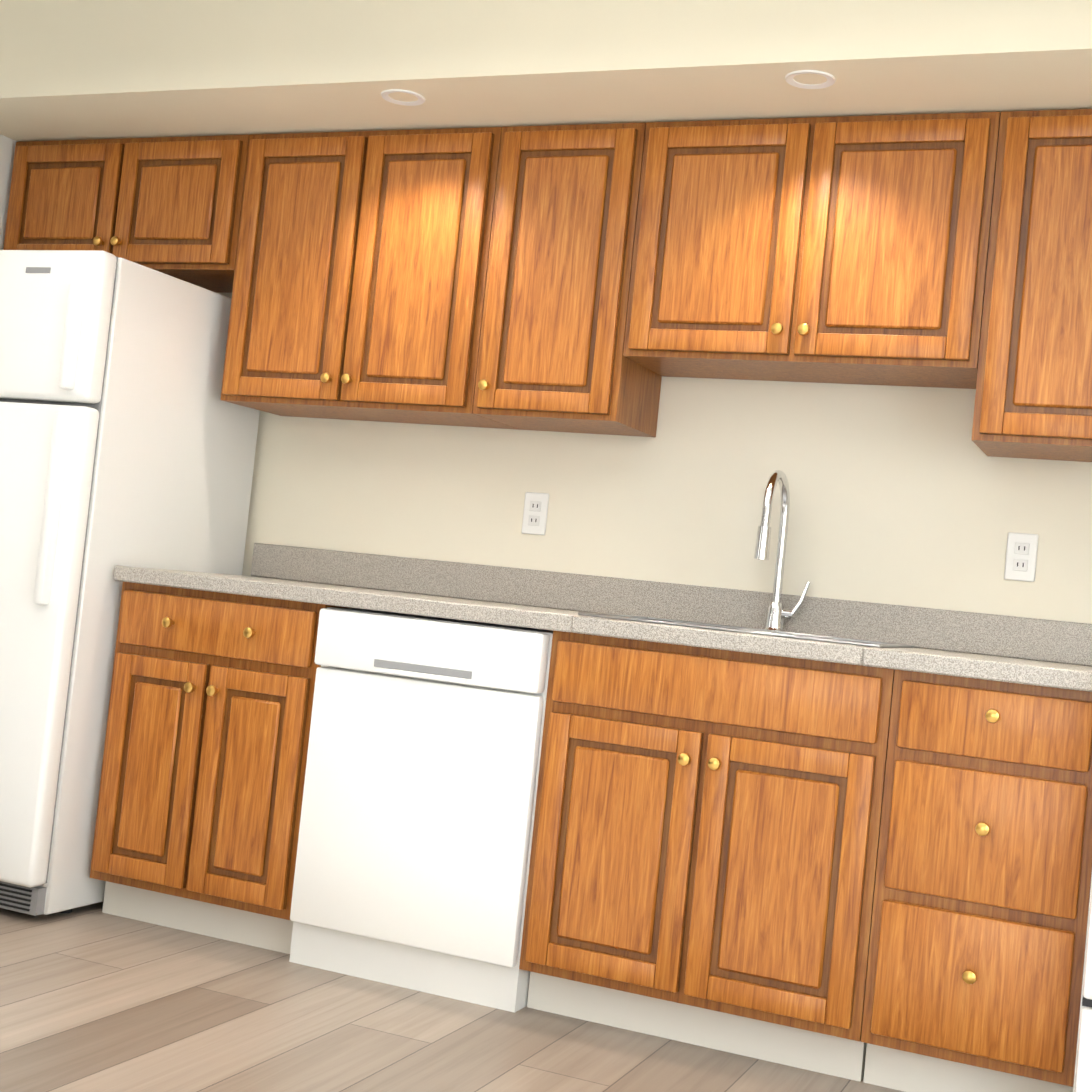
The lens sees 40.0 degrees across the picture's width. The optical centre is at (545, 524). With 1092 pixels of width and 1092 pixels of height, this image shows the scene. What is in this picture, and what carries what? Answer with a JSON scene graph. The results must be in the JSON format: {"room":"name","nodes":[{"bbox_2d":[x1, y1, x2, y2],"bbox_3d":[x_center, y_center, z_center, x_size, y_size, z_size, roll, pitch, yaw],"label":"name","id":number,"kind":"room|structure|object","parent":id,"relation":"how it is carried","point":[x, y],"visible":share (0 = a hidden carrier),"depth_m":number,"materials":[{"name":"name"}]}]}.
{"room":"kitchen","nodes":[
{"label":"kitchen","id":0,"kind":"room"},
{"bbox_2d":[0,134,16,249],"bbox_3d":[-1.859,-0.517,4.285,0.120,2.950,1.240,5,-3,23],"label":"wall","id":1,"kind":"structure","parent":0,"point":[7,147],"depth_m":4.55,"materials":[{"name":"beige paint"}]},
{"bbox_2d":[0,902,903,1091],"bbox_3d":[-1.467,0.896,0.811,5.450,0.060,7.500,5,-3,23],"label":"floor","id":2,"kind":"structure","parent":0,"point":[94,998],"depth_m":3.15,"materials":[{"name":"beige wood"}]},
{"bbox_2d":[0,250,259,915],"bbox_3d":[-1.413,0.151,4.243,0.763,1.709,0.798,5,-3,23],"label":"refrigerator","id":3,"kind":"object","parent":2,"relation":"on","point":[128,436],"visible":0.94,"depth_m":3.86,"materials":[{"name":"white enamelled metal"},{"name":"grey plastic"}]},
{"bbox_2d":[90,582,359,953],"bbox_3d":[-0.765,0.628,4.045,0.620,0.875,0.648,5,-3,23],"label":"base cabinet","id":4,"kind":"object","parent":2,"relation":"on","point":[199,807],"visible":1,"depth_m":3.78,"materials":[{"name":"brown wood"}]},
{"bbox_2d":[289,607,552,1012],"bbox_3d":[-0.206,0.678,3.791,0.606,0.868,0.620,5,-3,23],"label":"dishwasher","id":5,"kind":"object","parent":2,"relation":"on","point":[418,809],"visible":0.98,"depth_m":3.52,"materials":[{"name":"white metal"}]},
{"bbox_2d":[519,631,894,1081],"bbox_3d":[0.434,0.728,3.529,0.778,0.875,0.648,5,-3,23],"label":"base cabinet","id":6,"kind":"object","parent":2,"relation":"on","point":[704,849],"visible":1,"depth_m":3.26,"materials":[{"name":"brown wood"}]},
{"bbox_2d":[114,543,1091,691],"bbox_3d":[0.622,0.235,3.497,3.532,0.140,0.639,5,-3,23],"label":"countertop","id":7,"kind":"structure","parent":6,"relation":"on","point":[1032,651],"depth_m":3.73,"materials":[{"name":"stone"}]},
{"bbox_2d":[578,612,913,647],"bbox_3d":[0.477,0.267,3.539,0.698,0.042,0.445,5,-3,23],"label":"sink basin","id":8,"kind":"object","parent":7,"relation":"in","point":[868,643],"visible":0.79,"depth_m":3.44,"materials":[{"name":"silver metal"}]},
{"bbox_2d":[754,470,809,631],"bbox_3d":[0.585,0.067,3.713,0.110,0.404,0.232,5,-3,23],"label":"faucet","id":9,"kind":"object","parent":7,"relation":"on","point":[777,613],"visible":0.92,"depth_m":3.77,"materials":[{"name":"silver metal"}]},
{"bbox_2d":[861,670,1091,1091],"bbox_3d":[0.984,0.774,3.294,0.418,0.875,0.647,5,-3,23],"label":"drawers","id":10,"kind":"object","parent":2,"relation":"on","point":[975,968],"visible":1,"depth_m":3.03,"materials":[{"name":"brown wood"}]},
{"bbox_2d":[1073,876,1091,1091],"bbox_3d":[1.524,0.656,2.991,0.781,1.195,0.750,5,-3,23],"label":"range","id":11,"kind":"object","parent":2,"relation":"on","point":[1083,1075],"visible":1,"depth_m":2.82,"materials":[{"name":"white"}]},
{"bbox_2d":[216,292,1091,623],"bbox_3d":[0.472,-0.291,4.037,4.620,2.950,0.150,5,-3,23],"label":"wall","id":12,"kind":"structure","parent":0,"point":[908,496],"depth_m":3.94,"materials":[{"name":"beige paint"}]},
{"bbox_2d":[3,135,249,292],"bbox_3d":[-1.196,-0.932,4.512,0.847,0.387,0.363,5,-3,23],"label":"upper cabinet","id":13,"kind":"object","parent":12,"relation":"attached to","point":[171,206],"visible":0.79,"depth_m":4.35,"materials":[{"name":"brown wood"}]},
{"bbox_2d":[220,127,519,429],"bbox_3d":[-0.464,-0.685,4.182,0.786,0.757,0.363,5,-3,23],"label":"upper cabinet","id":14,"kind":"object","parent":12,"relation":"attached to","point":[360,277],"visible":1,"depth_m":4.04,"materials":[{"name":"brown wood"}]},
{"bbox_2d":[521,492,548,534],"bbox_3d":[-0.030,-0.031,4.139,0.072,0.116,0.009,5,-3,23],"label":"electrical outlet","id":15,"kind":"object","parent":12,"relation":"attached to","point":[535,512],"visible":1,"depth_m":4.14,"materials":[{"name":"white plastic"}]},
{"bbox_2d":[472,122,661,436],"bbox_3d":[0.080,-0.639,3.949,0.398,0.757,0.363,5,-3,23],"label":"upper cabinet","id":16,"kind":"object","parent":12,"relation":"attached to","point":[551,357],"visible":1,"depth_m":3.81,"materials":[{"name":"brown wood"}]},
{"bbox_2d":[623,112,1000,388],"bbox_3d":[0.665,-0.673,3.704,0.858,0.592,0.363,5,-3,23],"label":"upper cabinet","id":17,"kind":"object","parent":12,"relation":"attached to","point":[846,250],"visible":1,"depth_m":3.56,"materials":[{"name":"brown wood"}]},
{"bbox_2d":[1004,532,1038,581],"bbox_3d":[1.151,0.078,3.631,0.072,0.116,0.009,5,-3,23],"label":"electrical outlet","id":18,"kind":"object","parent":12,"relation":"attached to","point":[1021,556],"visible":1,"depth_m":3.63,"materials":[{"name":"white plastic"}]},
{"bbox_2d":[971,109,1091,461],"bbox_3d":[1.208,-0.545,3.463,0.342,0.757,0.363,5,-3,23],"label":"upper cabinet","id":19,"kind":"object","parent":12,"relation":"attached to","point":[1033,397],"visible":1,"depth_m":3.35,"materials":[{"name":"brown wood"}]},
{"bbox_3d":[-0.870,-1.603,0.658,4.620,0.416,7.600,5,-3,23],"label":"ceiling","id":20,"kind":"structure","parent":0,"visible":0},
{"bbox_2d":[0,0,1091,141],"bbox_3d":[0.391,-1.227,3.703,4.350,0.448,0.670,5,-3,23],"label":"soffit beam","id":21,"kind":"structure","parent":20,"relation":"attached to","point":[89,69],"depth_m":3.61,"materials":[{"name":"beige paint"}]},
{"bbox_2d":[381,89,424,105],"bbox_3d":[-0.358,-1.077,3.768,0.112,0.014,0.112,5,-3,23],"label":"recessed light","id":22,"kind":"object","parent":21,"relation":"attached to","point":[386,97],"visible":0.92,"depth_m":3.77,"materials":[{"name":"white"}]},
{"bbox_2d":[785,70,835,88],"bbox_3d":[0.590,-0.998,3.349,0.112,0.014,0.112,5,-3,23],"label":"recessed light","id":23,"kind":"object","parent":21,"relation":"attached to","point":[829,82],"visible":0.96,"depth_m":3.35,"materials":[{"name":"white"}]}
]}

